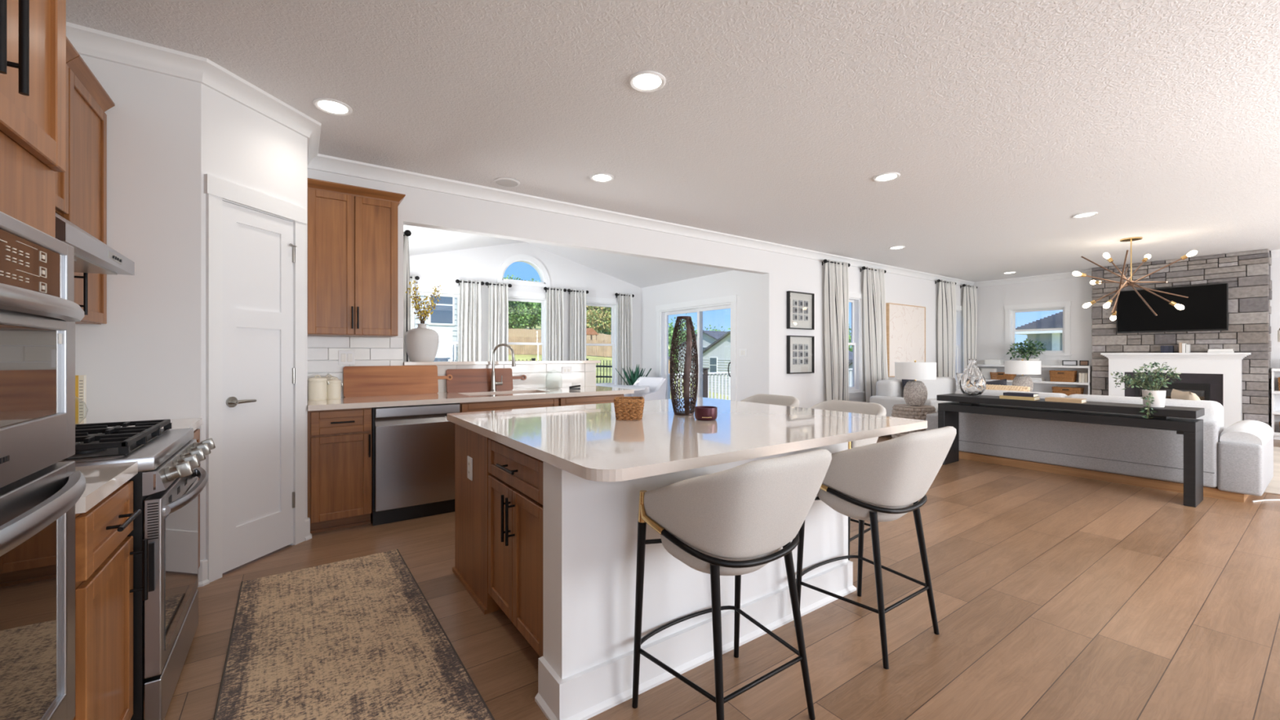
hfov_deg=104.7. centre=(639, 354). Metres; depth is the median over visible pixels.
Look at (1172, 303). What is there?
socket
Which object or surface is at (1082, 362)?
photo
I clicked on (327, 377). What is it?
canister
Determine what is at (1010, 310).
window
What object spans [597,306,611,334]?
tree
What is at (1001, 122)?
ceiling
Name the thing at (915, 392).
table lamp
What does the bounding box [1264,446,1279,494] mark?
area rug
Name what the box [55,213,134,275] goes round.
range hood
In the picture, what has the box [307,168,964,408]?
wall
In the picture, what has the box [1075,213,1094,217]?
diffuser
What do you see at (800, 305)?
picture frame
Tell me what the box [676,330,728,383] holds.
house
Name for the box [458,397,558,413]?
base cabinet
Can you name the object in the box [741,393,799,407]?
counter stool
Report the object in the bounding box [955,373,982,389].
throw pillow
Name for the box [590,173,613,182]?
recessed light
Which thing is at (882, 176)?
diffuser
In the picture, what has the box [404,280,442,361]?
vase
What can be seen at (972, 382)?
glass vase
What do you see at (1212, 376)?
fireplace surround
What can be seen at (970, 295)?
curtain
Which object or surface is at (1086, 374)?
book
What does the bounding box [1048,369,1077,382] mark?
woven basket
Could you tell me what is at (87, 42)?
trim
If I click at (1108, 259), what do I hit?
socket
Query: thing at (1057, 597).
floor
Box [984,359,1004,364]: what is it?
box
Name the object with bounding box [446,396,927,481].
island countertop
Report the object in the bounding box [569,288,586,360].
curtain
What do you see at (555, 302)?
curtain
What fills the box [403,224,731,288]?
ceiling
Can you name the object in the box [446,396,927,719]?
kitchen island
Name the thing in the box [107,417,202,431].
countertop
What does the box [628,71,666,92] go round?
recessed light
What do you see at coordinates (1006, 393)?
book
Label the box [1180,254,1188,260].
socket
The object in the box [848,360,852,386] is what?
house
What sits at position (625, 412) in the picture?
wicker basket
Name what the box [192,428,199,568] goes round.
base cabinet
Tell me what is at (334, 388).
canister
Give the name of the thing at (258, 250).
door
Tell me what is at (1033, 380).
book
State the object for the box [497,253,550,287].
window
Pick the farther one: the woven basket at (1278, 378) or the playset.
the playset
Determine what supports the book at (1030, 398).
on the console table at (1184, 420)
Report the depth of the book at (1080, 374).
9.22 m
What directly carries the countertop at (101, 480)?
on the base cabinet at (104, 549)
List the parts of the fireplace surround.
firebox glass, firebox frame, slate panel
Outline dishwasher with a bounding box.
[371,403,459,525]
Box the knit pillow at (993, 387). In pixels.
[985,384,1030,391]
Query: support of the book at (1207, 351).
on the fireplace surround
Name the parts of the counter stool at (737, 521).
leg, leg, seat, loop rail, leg, backrest, leg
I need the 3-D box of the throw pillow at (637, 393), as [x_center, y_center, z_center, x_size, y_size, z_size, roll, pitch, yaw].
[0.008,0.644,8.221,0.400,0.276,0.139,0,0,40]
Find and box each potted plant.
[1006,337,1046,360]
[1111,361,1181,418]
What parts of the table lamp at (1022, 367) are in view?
lamp shade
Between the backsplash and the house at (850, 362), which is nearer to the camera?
the backsplash
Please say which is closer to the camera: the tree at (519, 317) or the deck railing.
the deck railing
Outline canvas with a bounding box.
[885,302,925,377]
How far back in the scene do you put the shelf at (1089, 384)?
9.34 m
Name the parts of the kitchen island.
panel, door, handle, handle, handle, drawer, door, baseboard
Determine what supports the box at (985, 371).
on the shelf at (1089, 384)
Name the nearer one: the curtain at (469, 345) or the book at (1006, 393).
the book at (1006, 393)
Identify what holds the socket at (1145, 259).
attached to the chandelier at (1127, 282)
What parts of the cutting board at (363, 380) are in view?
handle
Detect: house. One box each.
[414,294,457,361]
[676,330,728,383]
[690,331,852,395]
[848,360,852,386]
[1014,311,1062,351]
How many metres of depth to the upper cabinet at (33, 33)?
1.04 m
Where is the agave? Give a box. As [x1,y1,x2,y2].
[615,364,651,385]
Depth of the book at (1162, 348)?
8.18 m
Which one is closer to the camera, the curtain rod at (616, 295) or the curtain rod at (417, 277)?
the curtain rod at (417, 277)
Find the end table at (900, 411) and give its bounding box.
[891,404,936,439]
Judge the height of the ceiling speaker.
0.011 m
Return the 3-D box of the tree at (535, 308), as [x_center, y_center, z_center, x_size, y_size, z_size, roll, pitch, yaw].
[-11.052,-4.821,48.300,5.239,5.929,6.289,0,0,-27]
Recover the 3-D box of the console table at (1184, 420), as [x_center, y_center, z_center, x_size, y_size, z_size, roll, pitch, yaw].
[4.158,0.859,4.987,0.410,0.797,2.000,0,0,-35]
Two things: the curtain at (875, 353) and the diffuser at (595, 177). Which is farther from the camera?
the curtain at (875, 353)
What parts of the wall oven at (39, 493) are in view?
door glass, door glass, control glass, control panel, door, door, door handle, door handle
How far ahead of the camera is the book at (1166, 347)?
8.14 m
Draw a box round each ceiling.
[66,0,1279,282]
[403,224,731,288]
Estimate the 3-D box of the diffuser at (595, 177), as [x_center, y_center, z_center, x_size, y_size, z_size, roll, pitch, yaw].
[-0.341,-1.588,4.427,0.166,0.002,0.166,0,0,-35]
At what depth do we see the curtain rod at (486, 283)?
7.92 m
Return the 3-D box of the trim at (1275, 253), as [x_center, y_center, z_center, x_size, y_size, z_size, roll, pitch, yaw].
[10.580,-1.539,6.211,0.080,0.108,3.260,0,0,-35]
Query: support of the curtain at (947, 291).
hanging from the curtain rod at (938, 280)
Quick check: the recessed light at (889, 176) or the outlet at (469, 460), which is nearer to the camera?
the outlet at (469, 460)
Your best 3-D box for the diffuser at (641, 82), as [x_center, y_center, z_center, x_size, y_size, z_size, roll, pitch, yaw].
[0.042,-1.588,2.872,0.166,0.002,0.166,0,0,-35]
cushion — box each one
[935,400,948,413]
[955,389,1067,398]
[1066,394,1223,433]
[1218,419,1273,444]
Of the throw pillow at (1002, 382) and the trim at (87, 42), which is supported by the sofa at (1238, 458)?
the throw pillow at (1002, 382)
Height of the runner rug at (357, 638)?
0.009 m
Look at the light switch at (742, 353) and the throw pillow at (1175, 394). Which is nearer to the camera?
the throw pillow at (1175, 394)
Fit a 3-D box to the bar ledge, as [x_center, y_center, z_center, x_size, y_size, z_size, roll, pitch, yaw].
[-1.298,0.075,4.949,1.979,0.031,0.190,0,0,-35]
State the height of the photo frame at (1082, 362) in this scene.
0.100 m
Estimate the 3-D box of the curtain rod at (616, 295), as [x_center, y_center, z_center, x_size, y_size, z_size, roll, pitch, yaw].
[-0.309,-1.123,9.377,0.425,0.080,0.127,0,0,-35]
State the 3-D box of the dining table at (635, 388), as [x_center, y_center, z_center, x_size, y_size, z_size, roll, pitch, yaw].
[-0.515,0.877,7.631,1.200,0.760,1.200,0,0,-35]
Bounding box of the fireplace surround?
[1100,352,1251,429]
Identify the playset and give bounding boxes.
[586,327,598,339]
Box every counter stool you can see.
[631,448,831,719]
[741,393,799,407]
[794,426,956,669]
[809,400,886,560]
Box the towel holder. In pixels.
[568,382,581,389]
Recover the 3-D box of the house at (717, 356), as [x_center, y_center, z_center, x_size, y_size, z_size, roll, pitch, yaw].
[11.348,0.862,40.933,11.100,5.390,9.000,0,0,-35]
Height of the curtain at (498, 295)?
2.400 m
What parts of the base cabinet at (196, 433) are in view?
drawer, door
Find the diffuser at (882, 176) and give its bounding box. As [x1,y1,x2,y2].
[876,173,897,180]
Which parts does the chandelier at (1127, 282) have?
bulb, bulb, bulb, bulb, bulb, bulb, rod, rod, rod, rod, stem, rod, rod, rod, rod, bulb, bulb, bulb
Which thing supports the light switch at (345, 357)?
attached to the wall at (781, 273)
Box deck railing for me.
[668,368,852,399]
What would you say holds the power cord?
on the floor
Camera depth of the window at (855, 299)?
8.40 m
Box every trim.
[66,22,1091,287]
[203,173,306,582]
[1271,249,1279,257]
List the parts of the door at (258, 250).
handle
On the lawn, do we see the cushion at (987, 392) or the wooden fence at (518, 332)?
the wooden fence at (518, 332)
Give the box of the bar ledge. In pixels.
[403,360,600,365]
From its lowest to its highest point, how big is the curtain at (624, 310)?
2.400 m
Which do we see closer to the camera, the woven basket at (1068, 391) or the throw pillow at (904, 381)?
the throw pillow at (904, 381)
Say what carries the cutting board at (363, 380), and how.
on the countertop at (366, 402)
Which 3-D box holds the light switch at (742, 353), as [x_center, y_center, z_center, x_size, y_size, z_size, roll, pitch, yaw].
[1.560,-0.033,7.483,0.009,0.116,0.160,0,0,-35]
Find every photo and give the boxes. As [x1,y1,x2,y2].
[1063,360,1075,364]
[1080,360,1087,364]
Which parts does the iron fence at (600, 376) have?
rail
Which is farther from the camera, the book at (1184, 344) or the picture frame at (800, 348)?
the book at (1184, 344)
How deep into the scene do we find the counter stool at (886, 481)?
2.05 m
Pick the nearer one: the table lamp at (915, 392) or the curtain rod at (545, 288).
the table lamp at (915, 392)
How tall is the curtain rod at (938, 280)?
0.080 m
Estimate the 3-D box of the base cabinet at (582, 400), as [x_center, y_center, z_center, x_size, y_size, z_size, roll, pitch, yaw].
[-0.616,0.819,4.939,0.705,0.876,0.621,0,0,-35]
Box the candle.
[694,405,717,420]
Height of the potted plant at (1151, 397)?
0.498 m
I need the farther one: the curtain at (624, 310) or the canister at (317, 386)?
the curtain at (624, 310)
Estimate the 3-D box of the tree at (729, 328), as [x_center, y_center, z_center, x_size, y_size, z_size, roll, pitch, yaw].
[9.601,-0.689,82.972,12.285,9.671,10.454,0,0,40]
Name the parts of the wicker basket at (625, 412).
handle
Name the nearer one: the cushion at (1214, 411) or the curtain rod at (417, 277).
the cushion at (1214, 411)
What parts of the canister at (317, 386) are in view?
lid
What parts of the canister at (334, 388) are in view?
lid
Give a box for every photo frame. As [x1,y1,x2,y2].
[1062,360,1077,365]
[1079,360,1088,365]
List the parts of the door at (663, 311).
sash, sash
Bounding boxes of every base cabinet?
[72,480,147,719]
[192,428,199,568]
[307,407,371,533]
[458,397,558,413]
[558,394,624,406]
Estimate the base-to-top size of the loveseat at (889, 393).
0.800 m
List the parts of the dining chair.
arm, backrest, arm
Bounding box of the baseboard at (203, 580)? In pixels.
[197,517,311,587]
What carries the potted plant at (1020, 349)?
on the shelf at (1089, 384)
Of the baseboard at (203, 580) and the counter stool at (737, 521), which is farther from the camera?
the baseboard at (203, 580)
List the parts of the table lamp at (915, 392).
lamp shade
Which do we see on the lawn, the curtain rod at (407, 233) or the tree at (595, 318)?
the tree at (595, 318)
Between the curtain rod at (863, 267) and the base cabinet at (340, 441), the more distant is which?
the curtain rod at (863, 267)
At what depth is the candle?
2.58 m
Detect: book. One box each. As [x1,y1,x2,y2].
[999,395,1039,400]
[1003,391,1038,397]
[1030,377,1044,379]
[1031,378,1044,381]
[1044,396,1086,403]
[1079,373,1081,382]
[1081,373,1084,382]
[1084,373,1088,382]
[1160,346,1164,352]
[1164,345,1168,352]
[1168,345,1173,352]
[1178,342,1182,352]
[1182,342,1186,352]
[1186,344,1190,352]
[1207,351,1234,352]
[1208,349,1232,351]
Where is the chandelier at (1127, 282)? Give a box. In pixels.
[1072,236,1197,320]
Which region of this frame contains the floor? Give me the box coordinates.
[164,434,1279,719]
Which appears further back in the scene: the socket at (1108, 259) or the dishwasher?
the socket at (1108, 259)
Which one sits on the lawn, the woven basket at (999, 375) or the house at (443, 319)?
the house at (443, 319)
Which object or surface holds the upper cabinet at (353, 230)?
attached to the wall at (781, 273)
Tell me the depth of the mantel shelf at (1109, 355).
8.03 m
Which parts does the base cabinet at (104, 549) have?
door, drawer, handle, handle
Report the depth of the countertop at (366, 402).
4.10 m
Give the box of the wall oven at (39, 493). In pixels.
[0,211,85,719]
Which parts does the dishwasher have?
kick plate, control panel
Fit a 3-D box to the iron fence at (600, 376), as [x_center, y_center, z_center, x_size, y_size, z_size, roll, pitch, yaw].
[-4.514,0.765,19.501,9.062,1.309,0.140,0,0,-35]
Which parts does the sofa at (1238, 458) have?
arm, frame, arm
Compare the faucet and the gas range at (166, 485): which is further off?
the faucet
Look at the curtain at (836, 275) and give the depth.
7.82 m
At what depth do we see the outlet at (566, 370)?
5.22 m
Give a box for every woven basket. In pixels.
[989,372,1016,380]
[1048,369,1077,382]
[1051,386,1084,395]
[1277,377,1279,391]
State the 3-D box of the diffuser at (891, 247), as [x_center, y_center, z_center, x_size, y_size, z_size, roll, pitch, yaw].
[3.801,-1.588,7.305,0.166,0.002,0.166,0,0,-35]
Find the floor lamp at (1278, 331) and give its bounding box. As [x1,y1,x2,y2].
[1277,328,1279,342]
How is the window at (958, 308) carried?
in the wall at (781, 273)
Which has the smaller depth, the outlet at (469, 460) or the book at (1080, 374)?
the outlet at (469, 460)
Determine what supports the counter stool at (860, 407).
on the floor
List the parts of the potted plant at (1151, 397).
pot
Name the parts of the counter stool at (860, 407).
backrest, leg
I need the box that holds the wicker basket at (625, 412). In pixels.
[613,396,644,420]
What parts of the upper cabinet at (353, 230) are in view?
door, handle, crown, handle, door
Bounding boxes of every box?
[980,368,996,378]
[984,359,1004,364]
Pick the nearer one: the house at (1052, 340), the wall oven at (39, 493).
the wall oven at (39, 493)
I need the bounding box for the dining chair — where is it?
[623,376,666,400]
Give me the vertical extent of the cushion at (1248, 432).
0.134 m
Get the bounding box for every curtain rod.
[403,230,411,236]
[409,275,419,279]
[455,279,484,285]
[484,281,511,287]
[543,286,566,292]
[567,288,588,293]
[614,293,634,297]
[822,259,850,266]
[860,266,886,273]
[934,279,956,284]
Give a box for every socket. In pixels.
[1106,257,1113,262]
[1142,257,1148,262]
[1168,301,1177,306]
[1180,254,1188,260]
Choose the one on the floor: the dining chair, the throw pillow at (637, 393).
the dining chair
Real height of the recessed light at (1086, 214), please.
0.011 m
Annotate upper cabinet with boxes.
[0,0,66,238]
[55,36,78,214]
[59,53,115,324]
[307,177,405,337]
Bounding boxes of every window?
[414,283,459,343]
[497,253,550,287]
[508,290,546,360]
[586,296,617,385]
[848,291,865,399]
[955,305,962,389]
[1003,301,1071,359]
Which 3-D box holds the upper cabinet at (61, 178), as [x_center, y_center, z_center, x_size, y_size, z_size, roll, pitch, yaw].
[-2.277,-0.927,1.648,0.348,0.689,0.820,0,0,-35]
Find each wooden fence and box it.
[457,336,670,373]
[508,328,611,342]
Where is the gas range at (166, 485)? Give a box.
[58,419,215,719]
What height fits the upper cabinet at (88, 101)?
1.119 m
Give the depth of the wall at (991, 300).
9.77 m
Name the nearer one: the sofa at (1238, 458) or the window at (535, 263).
the sofa at (1238, 458)
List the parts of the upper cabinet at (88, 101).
handle, crown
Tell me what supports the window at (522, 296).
in the wall at (483, 264)
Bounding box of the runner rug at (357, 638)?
[213,549,494,719]
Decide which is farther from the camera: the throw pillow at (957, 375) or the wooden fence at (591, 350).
the wooden fence at (591, 350)
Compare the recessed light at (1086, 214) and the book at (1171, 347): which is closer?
the recessed light at (1086, 214)
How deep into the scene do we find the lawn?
30.61 m
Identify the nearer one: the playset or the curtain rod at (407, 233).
the curtain rod at (407, 233)
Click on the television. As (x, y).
(1206, 306)
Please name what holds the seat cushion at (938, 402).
on the loveseat at (889, 393)
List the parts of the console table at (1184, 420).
leg, leg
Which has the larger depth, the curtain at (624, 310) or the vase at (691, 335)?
the curtain at (624, 310)
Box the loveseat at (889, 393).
[870,376,957,417]
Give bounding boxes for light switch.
[338,350,354,364]
[738,348,746,356]
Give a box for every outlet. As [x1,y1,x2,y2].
[466,455,472,480]
[561,366,572,373]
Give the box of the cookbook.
[75,374,85,424]
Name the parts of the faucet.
lever, spout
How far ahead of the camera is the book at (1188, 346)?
7.96 m
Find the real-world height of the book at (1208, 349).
0.028 m
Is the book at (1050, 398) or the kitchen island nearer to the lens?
the kitchen island
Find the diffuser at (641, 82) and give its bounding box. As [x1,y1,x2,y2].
[633,74,661,89]
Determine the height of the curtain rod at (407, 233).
0.080 m
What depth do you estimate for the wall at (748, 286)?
7.59 m
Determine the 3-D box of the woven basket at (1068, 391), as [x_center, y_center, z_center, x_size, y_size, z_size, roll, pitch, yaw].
[8.171,0.716,9.432,0.260,0.209,0.439,0,0,-35]
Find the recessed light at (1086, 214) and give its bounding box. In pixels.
[1072,212,1097,217]
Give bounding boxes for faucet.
[489,343,515,391]
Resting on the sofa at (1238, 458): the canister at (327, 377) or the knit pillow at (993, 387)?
the knit pillow at (993, 387)
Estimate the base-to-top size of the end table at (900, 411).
0.558 m
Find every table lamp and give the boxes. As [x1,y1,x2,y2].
[894,360,936,406]
[1004,359,1040,391]
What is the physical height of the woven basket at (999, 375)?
0.158 m
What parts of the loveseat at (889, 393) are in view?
arm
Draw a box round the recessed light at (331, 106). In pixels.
[312,97,352,115]
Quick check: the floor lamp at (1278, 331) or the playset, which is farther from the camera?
the playset
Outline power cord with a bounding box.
[1251,498,1279,502]
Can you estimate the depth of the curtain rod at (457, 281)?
7.68 m
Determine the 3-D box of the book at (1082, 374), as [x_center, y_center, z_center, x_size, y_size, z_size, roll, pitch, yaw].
[8.310,0.424,9.232,0.160,0.174,0.038,0,0,-35]
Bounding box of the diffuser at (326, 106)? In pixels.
[317,100,347,113]
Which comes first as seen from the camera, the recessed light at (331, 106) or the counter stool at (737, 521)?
the counter stool at (737, 521)
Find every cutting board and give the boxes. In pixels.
[342,364,453,396]
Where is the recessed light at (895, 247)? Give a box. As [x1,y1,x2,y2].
[888,245,905,249]
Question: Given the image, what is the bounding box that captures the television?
[1116,283,1228,333]
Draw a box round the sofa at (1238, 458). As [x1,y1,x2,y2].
[925,389,1273,502]
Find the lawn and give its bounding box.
[457,324,728,399]
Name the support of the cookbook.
on the countertop at (194, 423)
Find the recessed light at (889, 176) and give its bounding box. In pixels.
[873,172,900,182]
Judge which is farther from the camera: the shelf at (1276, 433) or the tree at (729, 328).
the tree at (729, 328)
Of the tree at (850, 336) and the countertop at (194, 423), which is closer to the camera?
the countertop at (194, 423)
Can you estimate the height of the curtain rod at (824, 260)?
0.080 m
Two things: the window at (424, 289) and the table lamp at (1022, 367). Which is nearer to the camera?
the window at (424, 289)
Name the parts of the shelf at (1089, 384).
panel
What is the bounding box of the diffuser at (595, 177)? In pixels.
[592,174,611,181]
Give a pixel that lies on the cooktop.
(161, 450)
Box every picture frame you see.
[786,290,814,329]
[786,335,814,373]
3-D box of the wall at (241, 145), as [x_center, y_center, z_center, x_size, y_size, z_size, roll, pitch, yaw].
[-2.392,-0.168,3.049,0.110,2.850,0.693,0,0,10]
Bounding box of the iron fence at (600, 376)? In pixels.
[436,358,612,382]
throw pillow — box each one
[631,386,649,396]
[902,379,914,387]
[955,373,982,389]
[986,378,1006,385]
[1170,388,1199,399]
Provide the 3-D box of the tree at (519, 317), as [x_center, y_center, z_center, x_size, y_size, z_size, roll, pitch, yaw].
[-12.532,-4.551,44.774,5.130,5.922,5.091,0,0,19]
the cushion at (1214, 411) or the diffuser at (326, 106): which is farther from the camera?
the cushion at (1214, 411)
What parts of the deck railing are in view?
post, rail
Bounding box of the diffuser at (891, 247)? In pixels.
[890,246,902,248]
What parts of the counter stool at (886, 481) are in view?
leg, leg, seat, loop rail, leg, backrest, leg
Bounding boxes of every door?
[222,200,297,573]
[655,294,737,400]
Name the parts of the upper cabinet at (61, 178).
door, crown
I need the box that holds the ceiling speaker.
[493,177,519,186]
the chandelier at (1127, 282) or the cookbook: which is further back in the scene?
the chandelier at (1127, 282)
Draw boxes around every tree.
[502,274,532,328]
[510,277,541,331]
[586,306,611,332]
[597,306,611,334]
[668,314,697,376]
[668,324,730,340]
[848,325,852,351]
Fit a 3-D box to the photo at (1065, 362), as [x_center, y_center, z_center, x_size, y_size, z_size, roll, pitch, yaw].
[8.190,0.151,9.409,0.010,0.076,0.196,0,0,-35]
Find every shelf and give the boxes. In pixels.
[976,364,1092,395]
[1100,352,1251,359]
[1271,368,1279,439]
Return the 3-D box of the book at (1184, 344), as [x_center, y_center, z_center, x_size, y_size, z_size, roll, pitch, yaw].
[8.844,-0.113,8.022,0.110,0.155,0.034,0,0,-35]
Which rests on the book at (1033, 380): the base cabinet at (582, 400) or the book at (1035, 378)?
the book at (1035, 378)
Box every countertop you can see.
[75,461,137,513]
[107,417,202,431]
[307,386,634,411]
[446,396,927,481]
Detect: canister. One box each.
[307,374,328,400]
[323,374,337,379]
[326,377,342,399]
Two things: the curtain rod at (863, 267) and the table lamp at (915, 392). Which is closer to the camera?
the table lamp at (915, 392)
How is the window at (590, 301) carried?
in the wall at (483, 264)
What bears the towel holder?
on the countertop at (366, 402)
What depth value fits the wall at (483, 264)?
8.28 m
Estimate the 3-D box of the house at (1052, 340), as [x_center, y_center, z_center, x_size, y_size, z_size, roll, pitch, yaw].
[22.136,-0.279,17.118,12.700,7.472,11.300,0,0,-35]
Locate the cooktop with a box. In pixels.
[58,427,193,471]
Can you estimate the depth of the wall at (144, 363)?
2.58 m
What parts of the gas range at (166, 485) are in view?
burner, control panel, oven door, drawer, knob, door glass, door handle, knob, knob, knob, knob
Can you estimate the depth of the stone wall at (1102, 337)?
7.81 m
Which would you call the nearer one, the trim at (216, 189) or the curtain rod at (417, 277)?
the trim at (216, 189)
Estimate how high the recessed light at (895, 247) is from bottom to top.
0.011 m
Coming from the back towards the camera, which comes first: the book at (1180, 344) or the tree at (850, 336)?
the tree at (850, 336)
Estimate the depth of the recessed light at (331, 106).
3.15 m
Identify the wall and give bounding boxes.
[75,54,200,560]
[200,83,307,559]
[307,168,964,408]
[408,241,641,373]
[641,270,762,400]
[976,251,1279,431]
[1091,248,1271,427]
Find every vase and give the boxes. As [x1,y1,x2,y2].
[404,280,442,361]
[669,315,698,415]
[958,359,986,395]
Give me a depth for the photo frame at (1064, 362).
9.40 m
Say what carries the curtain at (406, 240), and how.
hanging from the curtain rod at (407, 233)
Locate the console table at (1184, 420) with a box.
[937,393,1204,507]
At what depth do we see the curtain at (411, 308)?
7.21 m
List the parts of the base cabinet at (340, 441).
drawer, door, handle, handle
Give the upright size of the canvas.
1.330 m
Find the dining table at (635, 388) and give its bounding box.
[595,384,645,391]
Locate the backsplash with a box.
[307,335,595,396]
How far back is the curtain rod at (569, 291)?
8.72 m
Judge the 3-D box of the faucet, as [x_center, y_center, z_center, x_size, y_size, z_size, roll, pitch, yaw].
[-1.286,0.116,4.685,0.273,0.454,0.100,0,0,15]
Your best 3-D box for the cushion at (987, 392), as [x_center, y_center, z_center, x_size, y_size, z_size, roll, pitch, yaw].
[4.340,0.610,5.818,0.220,0.375,1.105,0,0,-35]
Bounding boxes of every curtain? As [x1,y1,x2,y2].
[403,231,410,361]
[409,275,414,329]
[457,279,481,361]
[488,282,508,360]
[546,287,564,360]
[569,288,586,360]
[617,293,632,385]
[824,259,848,400]
[862,266,888,402]
[937,280,955,378]
[962,284,977,372]
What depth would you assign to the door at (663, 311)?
8.39 m
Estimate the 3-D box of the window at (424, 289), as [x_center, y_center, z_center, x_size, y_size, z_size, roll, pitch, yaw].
[-3.115,-0.173,7.547,0.976,1.770,0.200,0,0,-35]

